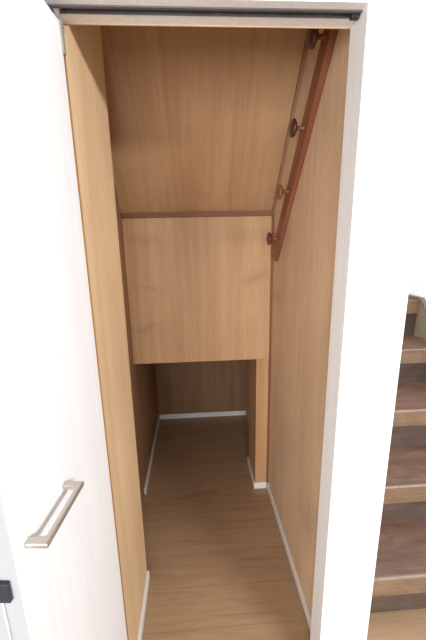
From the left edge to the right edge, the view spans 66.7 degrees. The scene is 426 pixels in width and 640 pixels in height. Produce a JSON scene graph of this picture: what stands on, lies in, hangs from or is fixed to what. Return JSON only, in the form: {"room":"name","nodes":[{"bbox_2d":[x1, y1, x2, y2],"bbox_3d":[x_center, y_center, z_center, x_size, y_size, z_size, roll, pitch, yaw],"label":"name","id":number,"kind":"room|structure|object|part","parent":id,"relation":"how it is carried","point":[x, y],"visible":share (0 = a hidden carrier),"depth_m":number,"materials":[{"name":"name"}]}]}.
{"room":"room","nodes":[
{"label":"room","id":0,"kind":"room"},
{"bbox_2d":[63,25,146,639],"bbox_3d":[-0.362,0.009,1.029,0.088,2.520,0.368,-2,13,-3],"label":"wall","id":1,"kind":"structure","parent":0,"point":[83,60],"depth_m":0.98,"materials":[{"name":"brown wood"}]},
{"bbox_2d":[0,0,126,639],"bbox_3d":[-0.322,0.342,0.717,0.110,1.991,0.433,-1,13,2],"label":"door","id":2,"kind":"structure","parent":1,"relation":"in","point":[60,578],"depth_m":0.61,"materials":[{"name":"white wood"}]},
{"bbox_3d":[-0.359,0.367,0.714,0.032,1.946,0.399,-1,13,2],"label":"panel","id":3,"kind":"part","parent":2,"relation":"part of","materials":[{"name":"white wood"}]},
{"bbox_3d":[-0.290,0.356,0.605,0.040,0.010,0.147,-1,13,2],"label":"handle","id":4,"kind":"part","parent":2,"relation":"part of","materials":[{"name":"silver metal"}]},
{"bbox_2d":[137,571,149,639],"bbox_3d":[-0.287,1.212,1.319,0.012,0.043,0.358,-2,13,-3],"label":"baseboard","id":5,"kind":"structure","parent":1,"relation":"attached to","point":[144,602],"depth_m":1.34,"materials":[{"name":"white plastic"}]},
{"bbox_2d":[114,184,158,506],"bbox_3d":[-0.488,-0.206,1.940,0.050,2.520,1.517,-2,13,-3],"label":"wall","id":6,"kind":"structure","parent":0,"point":[143,376],"depth_m":1.96,"materials":[{"name":"brown wood"}]},
{"bbox_2d":[144,415,159,493],"bbox_3d":[-0.444,0.954,2.415,0.011,0.043,0.875,-2,13,-3],"label":"baseboard","id":7,"kind":"structure","parent":6,"relation":"attached to","point":[158,421],"depth_m":2.27,"materials":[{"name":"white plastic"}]},
{"bbox_2d":[121,210,271,363],"bbox_3d":[-0.070,-0.162,1.732,0.759,0.807,0.018,-2,13,-3],"label":"wall","id":8,"kind":"structure","parent":0,"point":[198,288],"depth_m":1.72,"materials":[{"name":"brown wood"}]},
{"bbox_2d":[121,210,271,217],"bbox_3d":[-0.078,-0.531,1.629,0.758,0.027,0.012,-2,13,-3],"label":"trim","id":9,"kind":"structure","parent":8,"relation":"attached to","point":[260,212],"depth_m":1.62,"materials":[{"name":"brown wood"}]},
{"bbox_2d":[155,360,245,414],"bbox_3d":[-0.103,0.370,2.769,0.770,1.000,0.020,-2,13,-3],"label":"wall","id":10,"kind":"structure","parent":0,"point":[203,386],"depth_m":2.81,"materials":[{"name":"brown wood"}]},
{"bbox_2d":[160,410,245,418],"bbox_3d":[-0.092,0.839,2.865,0.769,0.043,0.010,-2,13,-3],"label":"baseboard","id":11,"kind":"structure","parent":10,"relation":"attached to","point":[243,412],"depth_m":2.86,"materials":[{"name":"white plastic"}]},
{"bbox_2d":[100,25,306,211],"bbox_3d":[-0.059,-0.908,1.168,0.770,0.923,0.803,-2,13,-3],"label":"ceiling","id":12,"kind":"structure","parent":0,"point":[199,117],"depth_m":1.27,"materials":[{"name":"beige wood"}]},
{"bbox_2d":[249,359,268,481],"bbox_3d":[0.283,0.608,2.054,0.071,0.853,0.245,-2,13,-3],"label":"wall","id":13,"kind":"structure","parent":0,"point":[258,368],"depth_m":1.95,"materials":[{"name":"orange wood"}]},
{"bbox_2d":[247,457,254,486],"bbox_3d":[0.251,1.003,2.146,0.009,0.043,0.245,-2,13,-3],"label":"baseboard","id":14,"kind":"structure","parent":13,"relation":"attached to","point":[248,461],"depth_m":2.13,"materials":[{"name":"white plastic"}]},
{"bbox_2d":[254,481,265,488],"bbox_3d":[0.294,1.031,2.024,0.079,0.043,0.010,-2,13,-3],"label":"baseboard","id":15,"kind":"structure","parent":13,"relation":"attached to","point":[257,485],"depth_m":2.02,"materials":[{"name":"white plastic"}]},
{"bbox_2d":[142,415,425,639],"bbox_3d":[0.096,1.347,0.918,4.000,0.050,4.350,-2,13,-3],"label":"floor","id":16,"kind":"structure","parent":0,"point":[218,564],"depth_m":1.62,"materials":[{"name":"brown wood"}]},
{"bbox_2d":[370,294,425,612],"bbox_3d":[0.968,0.510,1.843,0.974,1.114,1.368,-2,13,-3],"label":"staircase","id":17,"kind":"structure","parent":16,"relation":"on","point":[399,584],"depth_m":1.53,"materials":[{"name":"brown wood"}]},
{"bbox_2d":[246,29,349,615],"bbox_3d":[0.320,-0.216,1.826,0.012,2.560,1.833,-2,13,-3],"label":"wall","id":18,"kind":"structure","parent":0,"point":[303,272],"depth_m":1.25,"materials":[{"name":"brown wood"}]},
{"bbox_2d":[266,213,273,487],"bbox_3d":[0.323,0.249,1.843,0.011,1.648,0.011,-2,13,-3],"label":"trim","id":19,"kind":"structure","parent":18,"relation":"attached to","point":[272,232],"depth_m":1.81,"materials":[{"name":"brown wood"}]},
{"bbox_2d":[267,483,310,630],"bbox_3d":[0.366,1.125,1.623,0.009,0.043,0.816,-2,13,-3],"label":"baseboard","id":20,"kind":"structure","parent":18,"relation":"attached to","point":[305,607],"depth_m":1.52,"materials":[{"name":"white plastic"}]},
{"bbox_2d":[272,29,309,212],"bbox_3d":[0.320,-0.879,1.203,0.012,0.861,0.735,-2,13,-3],"label":"trim","id":21,"kind":"structure","parent":18,"relation":"attached to","point":[305,50],"depth_m":1.26,"materials":[{"name":"brown wood"}]},
{"bbox_2d":[266,29,337,260],"bbox_3d":[0.299,-0.601,1.223,0.067,0.782,0.705,-2,13,-3],"label":"coat rack","id":22,"kind":"object","parent":18,"relation":"attached to","point":[328,37],"visible":0.97,"depth_m":1.11,"materials":[{"name":"red wood"}]},
{"bbox_3d":[0.266,-0.385,1.535,0.020,0.060,0.060,-2,13,-3],"label":"knob","id":23,"kind":"part","parent":22,"relation":"part of","materials":[{"name":"red wood"}]},
{"bbox_3d":[0.273,-0.525,1.327,0.020,0.060,0.060,-2,13,-3],"label":"knob","id":24,"kind":"part","parent":22,"relation":"part of","materials":[{"name":"orange wood"}]},
{"bbox_3d":[0.279,-0.667,1.127,0.020,0.060,0.060,-2,13,-3],"label":"knob","id":25,"kind":"part","parent":22,"relation":"part of","materials":[{"name":"brown wood"}]},
{"bbox_3d":[0.285,-0.808,0.924,0.020,0.060,0.060,-2,13,-3],"label":"knob","id":26,"kind":"part","parent":22,"relation":"part of","materials":[{"name":"brown wood"}]},
{"bbox_2d":[326,0,425,639],"bbox_3d":[0.437,-0.019,0.903,0.148,2.600,0.090,-2,13,-3],"label":"wall","id":27,"kind":"structure","parent":0,"point":[396,135],"depth_m":0.84,"materials":[{"name":"white paint"}]},
{"bbox_2d":[47,4,362,20],"bbox_3d":[-0.042,-0.677,0.701,0.739,0.030,0.026,-2,13,-3],"label":"door track","id":28,"kind":"object","parent":27,"relation":"attached to","point":[352,15],"visible":0.55,"depth_m":0.71,"materials":[{"name":"black metal"}]},
{"bbox_2d":[44,0,377,639],"bbox_3d":[-0.011,0.266,0.933,0.762,2.050,0.083,-2,13,-3],"label":"door frame","id":29,"kind":"structure","parent":27,"relation":"attached to","point":[363,30],"depth_m":0.79,"materials":[{"name":"white wood"}]},
{"bbox_2d":[408,152,425,299],"bbox_3d":[1.489,-0.374,1.652,0.103,2.900,1.400,-2,13,-3],"label":"wall","id":30,"kind":"structure","parent":0,"point":[417,286],"depth_m":2.19,"materials":[{"name":"white paint"}]},
{"bbox_3d":[-0.811,-0.974,0.599,2.312,0.550,0.090,-2,13,-3],"label":"wall","id":31,"kind":"structure","parent":0,"visible":0},
{"bbox_2d":[63,23,349,28],"bbox_3d":[-0.044,-0.710,0.744,0.740,0.062,0.003,-2,13,-3],"label":"trim","id":32,"kind":"structure","parent":31,"relation":"attached to","point":[63,23],"depth_m":0.75,"materials":[{"name":"brown wood"}]}
]}

